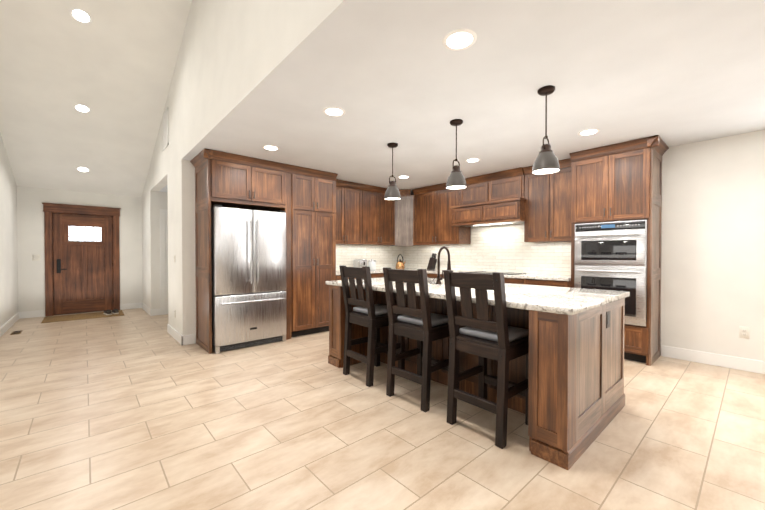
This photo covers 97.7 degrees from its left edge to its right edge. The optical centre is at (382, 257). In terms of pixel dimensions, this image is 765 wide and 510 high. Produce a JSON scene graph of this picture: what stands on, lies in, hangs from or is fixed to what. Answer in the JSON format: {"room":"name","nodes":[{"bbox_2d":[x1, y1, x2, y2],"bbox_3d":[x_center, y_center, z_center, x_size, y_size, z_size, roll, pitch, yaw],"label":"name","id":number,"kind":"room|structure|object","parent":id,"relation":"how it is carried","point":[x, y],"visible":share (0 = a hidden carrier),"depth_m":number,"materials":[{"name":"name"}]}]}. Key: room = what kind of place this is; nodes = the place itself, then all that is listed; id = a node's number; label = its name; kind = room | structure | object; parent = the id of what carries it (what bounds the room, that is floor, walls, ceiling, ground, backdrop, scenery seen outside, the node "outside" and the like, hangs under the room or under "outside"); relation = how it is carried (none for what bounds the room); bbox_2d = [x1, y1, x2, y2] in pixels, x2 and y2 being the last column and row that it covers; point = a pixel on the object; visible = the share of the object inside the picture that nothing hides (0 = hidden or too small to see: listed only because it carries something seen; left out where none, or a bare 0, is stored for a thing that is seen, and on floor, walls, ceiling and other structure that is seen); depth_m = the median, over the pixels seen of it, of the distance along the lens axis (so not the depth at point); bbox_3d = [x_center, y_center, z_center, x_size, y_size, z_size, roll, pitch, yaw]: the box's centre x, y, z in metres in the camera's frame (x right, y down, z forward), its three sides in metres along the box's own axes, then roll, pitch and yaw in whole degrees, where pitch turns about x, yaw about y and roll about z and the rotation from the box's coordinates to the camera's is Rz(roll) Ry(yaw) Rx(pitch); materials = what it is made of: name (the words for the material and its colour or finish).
{"room":"kitchen","nodes":[
{"label":"kitchen","id":0,"kind":"room"},
{"bbox_2d":[0,133,17,327],"bbox_3d":[-5.462,-1.132,4.588,0.150,4.600,4.390,-1,1,-42],"label":"wall","id":1,"kind":"structure","parent":0,"point":[8,259],"depth_m":5.51,"materials":[{"name":"paint"}]},
{"bbox_2d":[0,312,19,336],"bbox_3d":[-5.400,1.102,4.668,0.016,0.130,4.390,-1,1,-42],"label":"baseboard","id":2,"kind":"structure","parent":1,"relation":"attached to","point":[16,317],"depth_m":5.48,"materials":[{"name":"paint"}]},
{"bbox_2d":[17,186,142,311],"bbox_3d":[-6.203,-0.309,6.977,2.210,2.900,0.150,-1,1,-42],"label":"wall","id":3,"kind":"structure","parent":0,"point":[30,243],"depth_m":6.55,"materials":[{"name":"paint"}]},
{"bbox_2d":[20,310,44,318],"bbox_3d":[-6.719,1.083,6.422,0.320,0.130,0.016,-1,1,-42],"label":"baseboard","id":4,"kind":"structure","parent":3,"relation":"attached to","point":[39,313],"depth_m":6.41,"materials":[{"name":"paint"}]},
{"bbox_2d":[32,255,40,260],"bbox_3d":[-6.675,-0.008,6.451,0.115,0.115,0.010,-1,1,-42],"label":"light switch","id":5,"kind":"object","parent":3,"relation":"attached to","point":[36,257],"visible":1,"depth_m":6.45,"materials":[{"name":"white plastic"}]},
{"bbox_2d":[42,203,120,316],"bbox_3d":[-6.200,0.032,6.949,1.208,2.219,0.192,-1,1,-42],"label":"front door","id":6,"kind":"structure","parent":3,"relation":"in","point":[82,263],"depth_m":6.92,"materials":[{"name":"brown wood"}]},
{"bbox_2d":[120,302,140,309],"bbox_3d":[-5.591,1.071,7.426,0.380,0.130,0.016,-1,1,-42],"label":"baseboard","id":7,"kind":"structure","parent":3,"relation":"attached to","point":[129,305],"depth_m":7.42,"materials":[{"name":"paint"}]},
{"bbox_2d":[159,185,167,270],"bbox_3d":[-3.190,-0.139,6.596,1.780,2.570,2.079,-1,1,-42],"label":"wall","id":8,"kind":"structure","parent":0,"point":[163,198],"depth_m":6.70,"materials":[{"name":"paint"}]},
{"bbox_2d":[160,209,167,314],"bbox_3d":[-4.066,0.081,7.004,0.990,2.120,0.064,-1,1,-42],"label":"door","id":9,"kind":"structure","parent":8,"relation":"in","point":[163,256],"depth_m":6.73,"materials":[{"name":"paint"}]},
{"bbox_2d":[142,0,343,335],"bbox_3d":[-0.879,-1.459,2.540,0.145,5.300,13.540,-1,1,-42],"label":"wall","id":10,"kind":"structure","parent":0,"point":[234,53],"depth_m":3.83,"materials":[{"name":"paint"}]},
{"bbox_2d":[141,302,151,315],"bbox_3d":[-5.006,1.075,7.080,0.016,0.130,1.312,-1,1,-42],"label":"baseboard","id":11,"kind":"structure","parent":10,"relation":"attached to","point":[143,306],"depth_m":6.98,"materials":[{"name":"paint"}]},
{"bbox_2d":[152,308,167,315],"bbox_3d":[-4.290,1.078,6.853,0.740,0.130,0.019,-1,1,-42],"label":"baseboard","id":12,"kind":"structure","parent":10,"relation":"attached to","point":[154,311],"depth_m":6.66,"materials":[{"name":"paint"}]},
{"bbox_2d":[163,107,168,150],"bbox_3d":[-3.406,-2.014,5.251,0.012,0.570,0.400,-1,1,-42],"label":"air vent","id":13,"kind":"object","parent":10,"relation":"in","point":[165,132],"visible":1,"depth_m":5.24,"materials":[{"name":"metal"}]},
{"bbox_2d":[167,324,183,344],"bbox_3d":[-3.013,1.100,4.844,0.016,0.130,1.031,-1,1,-42],"label":"baseboard","id":14,"kind":"structure","parent":10,"relation":"attached to","point":[175,334],"depth_m":4.75,"materials":[{"name":"paint"}]},
{"bbox_2d":[194,167,379,333],"bbox_3d":[-0.963,-0.149,6.089,4.430,2.600,0.150,-1,1,-42],"label":"wall","id":15,"kind":"structure","parent":0,"point":[194,252],"depth_m":4.56,"materials":[{"name":"paint"}]},
{"bbox_2d":[194,149,285,211],"bbox_3d":[-1.959,-1.006,4.634,0.995,0.606,0.677,-1,1,-42],"label":"upper cabinet","id":16,"kind":"object","parent":15,"relation":"attached to","point":[229,180],"depth_m":4.35,"materials":[{"name":"brown wood"}]},
{"bbox_2d":[335,179,366,244],"bbox_3d":[-0.749,-0.783,5.936,0.851,1.080,0.348,-1,1,-42],"label":"upper cabinet","id":17,"kind":"object","parent":15,"relation":"attached to","point":[364,213],"depth_m":5.89,"materials":[{"name":"brown wood"}]},
{"bbox_2d":[336,245,402,270],"bbox_3d":[-0.368,-0.011,6.513,2.175,0.472,0.008,-1,1,-42],"label":"backsplash","id":18,"kind":"structure","parent":15,"relation":"attached to","point":[382,256],"depth_m":6.61,"materials":[{"name":"tile"}]},
{"bbox_2d":[367,185,393,245],"bbox_3d":[-0.204,-0.788,6.421,0.851,1.080,0.348,-1,1,-42],"label":"upper cabinet","id":19,"kind":"object","parent":15,"relation":"attached to","point":[380,212],"depth_m":6.32,"materials":[{"name":"brown wood"}]},
{"bbox_2d":[336,269,402,274],"bbox_3d":[-0.401,0.252,6.068,1.530,0.040,0.631,-1,1,-42],"label":"countertop","id":20,"kind":"structure","parent":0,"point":[377,270],"depth_m":5.94,"materials":[{"name":"stone"}]},
{"bbox_2d":[353,259,366,267],"bbox_3d":[-0.406,0.129,6.172,0.190,0.201,0.232,-1,1,-42],"label":"toaster","id":21,"kind":"object","parent":20,"relation":"on","point":[360,263],"visible":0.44,"depth_m":6.10,"materials":[{"name":"silver metal"}]},
{"bbox_2d":[368,259,375,269],"bbox_3d":[-0.198,0.127,6.352,0.156,0.200,0.156,-1,1,-42],"label":"canister","id":22,"kind":"object","parent":20,"relation":"on","point":[372,264],"visible":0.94,"depth_m":6.28,"materials":[{"name":"white ceramic"}]},
{"bbox_2d":[0,308,764,509],"bbox_3d":[-1.643,1.247,1.989,10.920,0.100,13.690,-1,1,-42],"label":"floor","id":23,"kind":"structure","parent":0,"point":[136,409],"depth_m":2.24,"materials":[{"name":"tile"}]},
{"bbox_2d":[10,330,22,334],"bbox_3d":[-5.680,1.158,5.189,0.110,0.006,0.300,-1,1,-42],"label":"floor vent","id":24,"kind":"object","parent":23,"relation":"in","point":[16,332],"visible":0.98,"depth_m":5.17,"materials":[{"name":"gold metal"}]},
{"bbox_2d":[41,310,123,322],"bbox_3d":[-5.808,1.140,6.535,1.170,0.012,0.720,-1,1,-42],"label":"doormat","id":25,"kind":"object","parent":23,"relation":"on","point":[73,317],"visible":0.98,"depth_m":6.47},
{"bbox_2d":[103,309,118,314],"bbox_3d":[-5.481,1.084,6.768,0.271,0.092,0.224,1,1,38],"label":"shoes","id":26,"kind":"object","parent":25,"relation":"on","point":[109,312],"visible":1,"depth_m":6.70,"materials":[{"name":"black"}]},
{"bbox_2d":[211,205,286,353],"bbox_3d":[-1.884,0.257,4.586,0.928,1.821,0.726,-1,1,-42],"label":"refrigerator","id":27,"kind":"object","parent":23,"relation":"on","point":[248,259],"visible":0.98,"depth_m":4.31,"materials":[{"name":"grey metal"}]},
{"bbox_2d":[282,164,337,339],"bbox_3d":[-1.240,-0.078,5.285,0.755,2.476,0.677,-1,1,-42],"label":"tall cabinet","id":28,"kind":"object","parent":23,"relation":"on","point":[304,198],"depth_m":4.98,"materials":[{"name":"brown wood"}]},
{"bbox_2d":[328,285,375,367],"bbox_3d":[-0.044,0.735,4.032,1.225,0.880,0.288,-1,1,-42],"label":"base cabinet","id":29,"kind":"object","parent":23,"relation":"on","point":[337,313],"depth_m":3.67,"materials":[{"name":"brown wood"}]},
{"bbox_2d":[326,277,629,314],"bbox_3d":[0.671,0.283,3.207,1.250,0.040,2.535,-1,1,-42],"label":"countertop","id":30,"kind":"structure","parent":29,"relation":"on","point":[562,300],"depth_m":2.48,"materials":[{"name":"stone"}]},
{"bbox_2d":[435,246,450,283],"bbox_3d":[0.636,0.071,3.402,0.225,0.379,0.098,-1,1,-42],"label":"faucet","id":31,"kind":"object","parent":30,"relation":"on","point":[439,279],"visible":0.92,"depth_m":3.36,"materials":[{"name":"black metal"}]},
{"bbox_2d":[336,273,383,279],"bbox_3d":[-0.374,0.712,6.083,1.584,0.879,0.650,-1,1,-42],"label":"base cabinet","id":32,"kind":"object","parent":23,"relation":"on","point":[373,275],"visible":0.06,"depth_m":5.90,"materials":[{"name":"brown wood"}]},
{"bbox_2d":[339,265,404,386],"bbox_3d":[-0.101,0.629,3.360,0.519,1.105,0.457,-1,1,-42],"label":"bar stool","id":33,"kind":"object","parent":23,"relation":"on","point":[370,315],"visible":0.94,"depth_m":3.24,"materials":[{"name":"brown wood"}]},
{"bbox_2d":[376,291,395,366],"bbox_3d":[0.367,0.736,3.910,0.775,0.880,0.570,-1,1,-42],"label":"base cabinet","id":34,"kind":"object","parent":23,"relation":"on","point":[380,296],"depth_m":3.74,"materials":[{"name":"brown wood"}]},
{"bbox_2d":[396,294,435,381],"bbox_3d":[0.682,0.740,3.556,0.775,0.880,0.633,-1,1,-42],"label":"base cabinet","id":35,"kind":"object","parent":23,"relation":"on","point":[410,362],"depth_m":3.39,"materials":[{"name":"brown wood"}]},
{"bbox_2d":[383,267,458,411],"bbox_3d":[0.335,0.635,2.870,0.516,1.105,0.453,-1,1,-42],"label":"bar stool","id":36,"kind":"object","parent":23,"relation":"on","point":[424,326],"visible":0.88,"depth_m":2.74,"materials":[{"name":"brown wood"}]},
{"bbox_2d":[436,298,477,395],"bbox_3d":[1.018,0.744,3.179,0.775,0.880,0.634,-1,1,-42],"label":"base cabinet","id":37,"kind":"object","parent":23,"relation":"on","point":[466,360],"depth_m":2.98,"materials":[{"name":"brown wood"}]},
{"bbox_2d":[443,270,528,448],"bbox_3d":[0.766,0.640,2.386,0.512,1.105,0.448,-1,1,-42],"label":"bar stool","id":38,"kind":"object","parent":23,"relation":"on","point":[482,337],"visible":0.96,"depth_m":2.27,"materials":[{"name":"brown wood"}]},
{"bbox_2d":[427,273,570,287],"bbox_3d":[1.382,0.716,5.716,0.650,0.879,3.534,-1,1,-42],"label":"base cabinet","id":39,"kind":"object","parent":23,"relation":"on","point":[537,282],"visible":0.04,"depth_m":4.53,"materials":[{"name":"brown wood"}]},
{"bbox_2d":[391,268,570,280],"bbox_3d":[1.389,0.255,5.718,0.631,0.040,3.534,-1,1,-42],"label":"countertop","id":40,"kind":"structure","parent":39,"relation":"on","point":[546,277],"depth_m":4.69,"materials":[{"name":"stone"}]},
{"bbox_2d":[396,254,404,268],"bbox_3d":[0.378,0.073,6.803,0.190,0.299,0.243,-1,1,-42],"label":"kettle","id":41,"kind":"object","parent":40,"relation":"on","point":[400,264],"visible":1,"depth_m":6.76,"materials":[{"name":"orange metal"}]},
{"bbox_2d":[427,253,436,269],"bbox_3d":[0.953,0.068,6.439,0.196,0.316,0.100,-1,1,-42],"label":"knife block","id":42,"kind":"object","parent":40,"relation":"on","point":[432,262],"visible":1,"depth_m":6.41,"materials":[{"name":"brown wood"}]},
{"bbox_2d":[459,271,523,274],"bbox_3d":[1.747,0.233,5.373,0.480,0.011,0.920,-1,1,-42],"label":"cooktop","id":43,"kind":"object","parent":40,"relation":"in","point":[491,272],"visible":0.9,"depth_m":5.25,"materials":[{"name":"black glass"}]},
{"bbox_2d":[487,305,515,410],"bbox_3d":[1.333,0.748,2.825,0.775,0.880,0.569,-1,1,-42],"label":"base cabinet","id":44,"kind":"object","parent":23,"relation":"on","point":[492,365],"depth_m":2.70,"materials":[{"name":"brown wood"}]},
{"bbox_2d":[516,298,624,469],"bbox_3d":[1.407,0.753,2.403,1.225,0.880,0.288,-1,1,-42],"label":"base cabinet","id":45,"kind":"object","parent":23,"relation":"on","point":[576,399],"depth_m":2.03,"materials":[{"name":"brown wood"}]},
{"bbox_2d":[569,135,668,365],"bbox_3d":[2.854,-0.064,4.069,0.632,2.476,0.866,-1,1,-42],"label":"tall cabinet","id":46,"kind":"object","parent":23,"relation":"on","point":[622,181],"visible":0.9,"depth_m":3.83,"materials":[{"name":"brown wood"}]},
{"bbox_2d":[574,220,646,326],"bbox_3d":[2.820,0.164,4.081,0.632,1.174,0.721,-1,1,-42],"label":"double oven","id":47,"kind":"object","parent":46,"relation":"in","point":[610,255],"visible":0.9,"depth_m":3.83,"materials":[{"name":"grey metal"}]},
{"bbox_2d":[0,0,764,196],"bbox_3d":[-1.643,-2.627,1.946,10.920,2.757,13.690,-1,1,-42],"label":"ceiling","id":48,"kind":"structure","parent":0,"point":[384,73],"depth_m":3.06,"materials":[{"name":"paint"}]},
{"bbox_2d":[69,7,92,23],"bbox_3d":[-3.468,-2.783,3.847,0.200,0.070,0.188,-1,1,-42],"label":"recessed light","id":49,"kind":"object","parent":48,"relation":"in","point":[80,15],"visible":1,"depth_m":3.84,"materials":[{"name":"paint"}]},
{"bbox_2d":[73,104,90,112],"bbox_3d":[-4.500,-2.238,5.011,0.200,0.070,0.188,-1,1,-42],"label":"recessed light","id":50,"kind":"object","parent":48,"relation":"in","point":[82,108],"visible":1,"depth_m":5.00,"materials":[{"name":"paint"}]},
{"bbox_2d":[76,166,89,171],"bbox_3d":[-5.604,-1.655,6.257,0.200,0.070,0.188,-1,1,-42],"label":"recessed light","id":51,"kind":"object","parent":48,"relation":"in","point":[82,169],"visible":1,"depth_m":6.25,"materials":[{"name":"paint"}]},
{"bbox_2d":[262,145,279,150],"bbox_3d":[-1.323,-1.302,3.961,0.200,0.005,0.200,-1,1,-42],"label":"recessed light","id":52,"kind":"object","parent":48,"relation":"in","point":[271,147],"visible":1,"depth_m":3.94,"materials":[{"name":"paint"}]},
{"bbox_2d":[323,107,344,116],"bbox_3d":[-0.428,-1.290,2.957,0.200,0.005,0.200,-1,1,-42],"label":"recessed light","id":53,"kind":"object","parent":48,"relation":"in","point":[334,111],"visible":1,"depth_m":2.94,"materials":[{"name":"paint"}]},
{"bbox_2d":[384,142,400,199],"bbox_3d":[0.116,-0.989,3.838,0.201,0.628,0.201,-1,1,-42],"label":"pendant light","id":54,"kind":"object","parent":48,"relation":"hanging from","point":[392,192],"visible":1,"depth_m":3.80,"materials":[{"name":"grey metal"}]},
{"bbox_2d":[446,119,466,189],"bbox_3d":[0.702,-0.982,3.180,0.201,0.628,0.201,-1,1,-42],"label":"pendant light","id":55,"kind":"object","parent":48,"relation":"hanging from","point":[456,180],"visible":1,"depth_m":3.14,"materials":[{"name":"grey metal"}]},
{"bbox_2d":[442,29,476,50],"bbox_3d":[0.454,-1.279,1.968,0.200,0.005,0.200,-1,1,-42],"label":"recessed light","id":56,"kind":"object","parent":48,"relation":"in","point":[458,39],"visible":1,"depth_m":1.96,"materials":[{"name":"paint"}]},
{"bbox_2d":[465,158,480,161],"bbox_3d":[1.211,-1.307,4.484,0.200,0.005,0.200,-1,1,-42],"label":"recessed light","id":57,"kind":"object","parent":48,"relation":"in","point":[473,160],"visible":1,"depth_m":4.48,"materials":[{"name":"paint"}]},
{"bbox_2d":[532,85,560,174],"bbox_3d":[1.253,-0.975,2.562,0.201,0.628,0.201,-1,1,-42],"label":"pendant light","id":58,"kind":"object","parent":48,"relation":"hanging from","point":[546,161],"visible":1,"depth_m":2.53,"materials":[{"name":"grey metal"}]},
{"bbox_2d":[578,129,599,135],"bbox_3d":[2.129,-1.296,3.454,0.200,0.005,0.200,-1,1,-42],"label":"recessed light","id":59,"kind":"object","parent":48,"relation":"in","point":[587,132],"visible":1,"depth_m":3.45,"materials":[{"name":"paint"}]},
{"bbox_2d":[411,130,764,360],"bbox_3d":[3.718,-0.124,3.871,0.390,2.600,9.390,-1,1,-42],"label":"wall","id":60,"kind":"structure","parent":0,"point":[713,255],"depth_m":3.66,"materials":[{"name":"paint"}]},
{"bbox_2d":[385,189,423,245],"bbox_3d":[0.435,-0.782,6.799,0.602,1.101,0.634,-1,1,-42],"label":"upper cabinet","id":61,"kind":"object","parent":60,"relation":"attached to","point":[404,221],"visible":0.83,"depth_m":6.55,"materials":[{"name":"brown wood"}]},
{"bbox_2d":[403,224,570,274],"bbox_3d":[1.625,-0.152,5.918,0.008,0.769,3.525,-1,1,-42],"label":"backsplash","id":62,"kind":"structure","parent":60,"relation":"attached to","point":[505,248],"depth_m":5.55,"materials":[{"name":"tile"}]},
{"bbox_2d":[450,167,525,226],"bbox_3d":[1.750,-0.926,5.363,0.547,0.781,1.210,-1,1,-42],"label":"range hood","id":63,"kind":"object","parent":60,"relation":"attached to","point":[495,198],"visible":0.94,"depth_m":5.17,"materials":[{"name":"brown wood"}]},
{"bbox_2d":[412,158,570,244],"bbox_3d":[1.688,-0.778,5.546,0.397,1.081,2.897,-1,1,-42],"label":"upper cabinet","id":64,"kind":"object","parent":60,"relation":"attached to","point":[547,197],"visible":0.67,"depth_m":4.84,"materials":[{"name":"brown wood"}]},
{"bbox_2d":[661,345,764,373],"bbox_3d":[4.965,1.130,2.180,0.016,0.130,4.885,-1,1,-42],"label":"baseboard","id":65,"kind":"structure","parent":60,"relation":"attached to","point":[743,364],"depth_m":3.65,"materials":[{"name":"paint"}]},
{"bbox_2d":[739,326,749,338],"bbox_3d":[3.788,0.780,3.500,0.010,0.120,0.075,-1,1,-42],"label":"outlet","id":66,"kind":"object","parent":60,"relation":"attached to","point":[744,332],"visible":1,"depth_m":3.50,"materials":[{"name":"white plastic"}]}
]}

